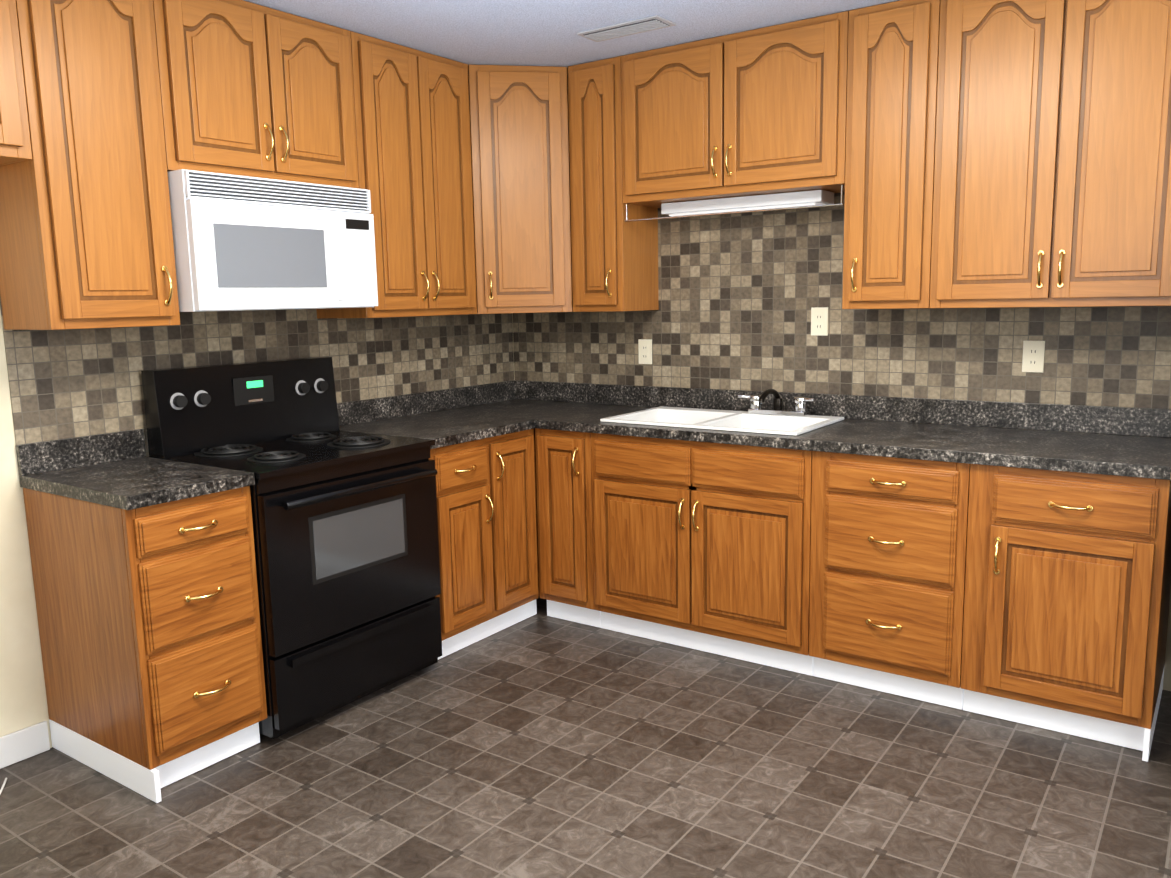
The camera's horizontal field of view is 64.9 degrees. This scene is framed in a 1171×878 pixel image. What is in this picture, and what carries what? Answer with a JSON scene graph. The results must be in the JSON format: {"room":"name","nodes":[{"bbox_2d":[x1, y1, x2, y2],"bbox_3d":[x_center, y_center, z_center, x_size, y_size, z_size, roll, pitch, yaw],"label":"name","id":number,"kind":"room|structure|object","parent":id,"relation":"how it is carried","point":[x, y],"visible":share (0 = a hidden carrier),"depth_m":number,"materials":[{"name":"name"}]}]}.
{"room":"kitchen","nodes":[
{"label":"kitchen","id":0,"kind":"room"},
{"bbox_2d":[0,309,513,747],"bbox_3d":[-1.782,-0.204,2.962,0.120,2.440,4.940,5,11,35],"label":"wall","id":1,"kind":"structure","parent":0,"point":[23,700],"depth_m":2.91,"materials":[{"name":"beige paint"}]},
{"bbox_2d":[0,0,31,165],"bbox_3d":[-1.897,-1.029,2.269,0.362,0.592,0.840,5,11,35],"label":"upper cabinet","id":2,"kind":"object","parent":1,"relation":"attached to","point":[15,144],"visible":1,"depth_m":2.52,"materials":[{"name":"brown wood"}]},
{"bbox_2d":[0,721,49,768],"bbox_3d":[-2.408,1.121,2.111,0.012,0.099,2.248,5,11,35],"label":"baseboard","id":3,"kind":"structure","parent":1,"relation":"attached to","point":[23,744],"depth_m":2.95,"materials":[{"name":"white wood"}]},
{"bbox_2d":[0,0,179,329],"bbox_3d":[-1.534,-0.877,2.807,0.362,1.067,0.400,5,11,35],"label":"upper cabinet","id":4,"kind":"object","parent":1,"relation":"attached to","point":[86,237],"visible":1,"depth_m":2.71,"materials":[{"name":"brown wood"}]},
{"bbox_2d":[153,0,358,187],"bbox_3d":[-1.198,-1.198,3.248,0.362,0.580,0.780,5,11,35],"label":"upper cabinet","id":5,"kind":"object","parent":1,"relation":"attached to","point":[249,89],"visible":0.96,"depth_m":3.12,"materials":[{"name":"brown wood"}]},
{"bbox_2d":[167,169,377,311],"bbox_3d":[-1.172,-0.687,3.308,0.404,0.441,0.758,5,11,35],"label":"microwave","id":6,"kind":"object","parent":5,"relation":"attached to","point":[241,243],"visible":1,"depth_m":3.12,"materials":[{"name":"white plastic"}]},
{"bbox_2d":[0,297,513,444],"bbox_3d":[-1.087,-0.584,3.796,0.004,0.888,2.436,5,11,35],"label":"wall tiles","id":7,"kind":"structure","parent":1,"relation":"attached to","point":[67,383],"depth_m":3.46,"materials":[{"name":"tile"}]},
{"bbox_2d":[316,31,476,317],"bbox_3d":[-0.782,-1.053,3.861,0.362,1.067,0.646,5,11,35],"label":"upper cabinet","id":8,"kind":"object","parent":1,"relation":"attached to","point":[412,122],"visible":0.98,"depth_m":3.75,"materials":[{"name":"brown wood"}]},
{"bbox_2d":[244,0,899,67],"bbox_3d":[0.082,-1.297,1.450,4.740,0.100,4.940,5,11,35],"label":"ceiling","id":9,"kind":"structure","parent":0,"point":[512,32],"depth_m":3.39,"materials":[{"name":"white paint"}]},
{"bbox_2d":[576,15,675,41],"bbox_3d":[0.152,-1.552,3.496,0.360,0.012,0.140,5,11,35],"label":"ceiling vent","id":10,"kind":"object","parent":9,"relation":"in","point":[636,26],"visible":1,"depth_m":3.47,"materials":[{"name":"grey metal"}]},
{"bbox_2d":[0,595,1170,877],"bbox_3d":[0.132,1.214,1.832,4.740,0.100,4.940,5,11,35],"label":"floor","id":11,"kind":"structure","parent":0,"point":[540,745],"depth_m":2.71,"materials":[{"name":"tile"}]},
{"bbox_2d":[0,777,7,793],"bbox_3d":[-1.906,1.103,2.469,0.268,0.006,0.756,5,11,35],"label":"cable","id":12,"kind":"object","parent":11,"relation":"on","point":[4,783],"visible":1,"depth_m":2.79,"materials":[{"name":"white plastic"}]},
{"bbox_2d":[23,486,266,802],"bbox_3d":[-1.379,0.581,2.942,0.667,0.873,0.400,5,11,35],"label":"base cabinet","id":13,"kind":"object","parent":11,"relation":"on","point":[150,637],"visible":0.92,"depth_m":2.76,"materials":[{"name":"brown wood"}]},
{"bbox_2d":[16,429,254,509],"bbox_3d":[-1.404,0.080,2.872,0.635,0.135,0.406,5,11,35],"label":"countertop","id":14,"kind":"structure","parent":13,"relation":"on","point":[120,470],"depth_m":2.88,"materials":[{"name":"stone"}]},
{"bbox_2d":[141,357,441,738],"bbox_3d":[-1.014,0.338,3.366,0.688,1.214,0.766,5,11,35],"label":"stove","id":15,"kind":"object","parent":11,"relation":"on","point":[345,533],"visible":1,"depth_m":3.22,"materials":[{"name":"black metal"}]},
{"bbox_2d":[428,429,535,659],"bbox_3d":[-0.645,0.405,4.004,0.629,0.872,0.650,5,11,35],"label":"base cabinet","id":16,"kind":"object","parent":11,"relation":"on","point":[486,495],"depth_m":3.80,"materials":[{"name":"brown wood"}]},
{"bbox_2d":[532,428,539,613],"bbox_3d":[-0.293,0.323,4.497,0.629,0.872,0.648,5,11,35],"label":"base cabinet","id":17,"kind":"object","parent":11,"relation":"on","point":[533,430],"depth_m":4.09,"materials":[{"name":"brown wood"}]},
{"bbox_2d":[337,388,535,448],"bbox_3d":[-0.658,-0.090,3.896,0.660,0.135,0.606,5,11,35],"label":"countertop","id":18,"kind":"structure","parent":17,"relation":"on","point":[452,416],"depth_m":4.07,"materials":[{"name":"stone"}]},
{"bbox_2d":[459,380,1170,479],"bbox_3d":[0.651,-0.094,3.745,2.973,0.135,0.660,5,11,35],"label":"countertop","id":19,"kind":"structure","parent":17,"relation":"on","point":[1105,440],"depth_m":3.42,"materials":[{"name":"stone"}]},
{"bbox_2d":[600,406,843,435],"bbox_3d":[0.564,-0.004,3.838,0.870,0.169,0.500,5,11,35],"label":"sink","id":20,"kind":"object","parent":19,"relation":"in","point":[732,420],"visible":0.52,"depth_m":3.88,"materials":[{"name":"white ceramic"}]},
{"bbox_2d":[738,389,814,415],"bbox_3d":[0.771,-0.152,3.836,0.343,0.114,0.205,5,11,35],"label":"sink faucet","id":21,"kind":"object","parent":19,"relation":"on","point":[756,401],"visible":1,"depth_m":3.88,"materials":[{"name":"silver metal"}]},
{"bbox_2d":[535,428,600,627],"bbox_3d":[0.066,0.355,4.234,0.296,0.873,0.667,5,11,35],"label":"base cabinet","id":22,"kind":"object","parent":11,"relation":"on","point":[564,512],"visible":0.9,"depth_m":3.99,"materials":[{"name":"brown wood"}]},
{"bbox_2d":[591,433,813,675],"bbox_3d":[0.583,0.400,3.872,0.966,0.873,0.667,5,11,35],"label":"base cabinet","id":23,"kind":"object","parent":11,"relation":"on","point":[703,546],"visible":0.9,"depth_m":3.60,"materials":[{"name":"brown wood"}]},
{"bbox_2d":[809,451,969,709],"bbox_3d":[1.198,0.454,3.441,0.536,0.873,0.667,5,11,35],"label":"base cabinet","id":24,"kind":"object","parent":11,"relation":"on","point":[888,547],"visible":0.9,"depth_m":3.19,"materials":[{"name":"brown wood"}]},
{"bbox_2d":[960,464,1170,761],"bbox_3d":[1.645,0.492,3.129,0.552,0.873,0.667,5,11,35],"label":"base cabinet","id":25,"kind":"object","parent":11,"relation":"on","point":[1067,596],"visible":0.94,"depth_m":2.88,"materials":[{"name":"brown wood"}]},
{"bbox_2d":[512,313,1170,690],"bbox_3d":[1.543,-0.361,3.550,4.620,2.440,0.120,5,11,35],"label":"wall","id":26,"kind":"structure","parent":0,"point":[1167,678],"depth_m":3.29,"materials":[{"name":"beige paint"}]},
{"bbox_2d":[468,65,572,313],"bbox_3d":[-0.319,-1.129,4.299,0.607,1.067,0.607,5,11,35],"label":"upper cabinet","id":27,"kind":"object","parent":26,"relation":"attached to","point":[519,136],"visible":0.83,"depth_m":4.07,"materials":[{"name":"brown wood"}]},
{"bbox_2d":[568,56,658,311],"bbox_3d":[0.115,-1.114,4.143,0.276,1.067,0.362,5,11,35],"label":"upper cabinet","id":28,"kind":"object","parent":26,"relation":"attached to","point":[614,261],"visible":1,"depth_m":4.04,"materials":[{"name":"brown wood"}]},
{"bbox_2d":[621,11,848,207],"bbox_3d":[0.624,-1.298,3.749,0.978,0.605,0.362,5,11,35],"label":"upper cabinet","id":29,"kind":"object","parent":26,"relation":"attached to","point":[761,111],"visible":0.96,"depth_m":3.60,"materials":[{"name":"brown wood"}]},
{"bbox_2d":[625,185,843,221],"bbox_3d":[0.632,-0.959,3.803,0.967,0.075,0.240,5,11,35],"label":"under-cabinet light","id":30,"kind":"object","parent":29,"relation":"attached to","point":[776,202],"visible":0.98,"depth_m":3.75,"materials":[{"name":"white plastic"}]},
{"bbox_2d":[513,192,1170,408],"bbox_3d":[0.837,-0.643,3.929,2.977,0.888,0.004,5,11,35],"label":"wall tiles","id":31,"kind":"structure","parent":26,"relation":"attached to","point":[740,295],"depth_m":3.87,"materials":[{"name":"tile"}]},
{"bbox_2d":[638,339,651,363],"bbox_3d":[0.282,-0.412,4.355,0.072,0.116,0.008,5,11,35],"label":"electrical outlet","id":32,"kind":"object","parent":31,"relation":"attached to","point":[645,350],"visible":1,"depth_m":4.35,"materials":[{"name":"beige plastic"}]},
{"bbox_2d":[811,307,827,335],"bbox_3d":[0.976,-0.490,3.847,0.072,0.116,0.008,5,11,35],"label":"electrical outlet","id":33,"kind":"object","parent":31,"relation":"attached to","point":[819,320],"visible":1,"depth_m":3.84,"materials":[{"name":"beige plastic"}]},
{"bbox_2d":[1022,341,1044,372],"bbox_3d":[1.651,-0.304,3.396,0.072,0.116,0.008,5,11,35],"label":"electrical outlet","id":34,"kind":"object","parent":31,"relation":"attached to","point":[1033,356],"visible":1,"depth_m":3.39,"materials":[{"name":"beige plastic"}]},
{"bbox_2d":[842,0,939,308],"bbox_3d":[1.160,-1.024,3.412,0.318,1.067,0.362,5,11,35],"label":"upper cabinet","id":35,"kind":"object","parent":26,"relation":"attached to","point":[892,68],"visible":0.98,"depth_m":3.29,"materials":[{"name":"brown wood"}]},
{"bbox_2d":[929,0,1170,307],"bbox_3d":[1.611,-0.985,3.096,0.782,1.067,0.362,5,11,35],"label":"upper cabinet","id":36,"kind":"object","parent":26,"relation":"attached to","point":[1052,177],"visible":1,"depth_m":3.00,"materials":[{"name":"brown wood"}]}
]}

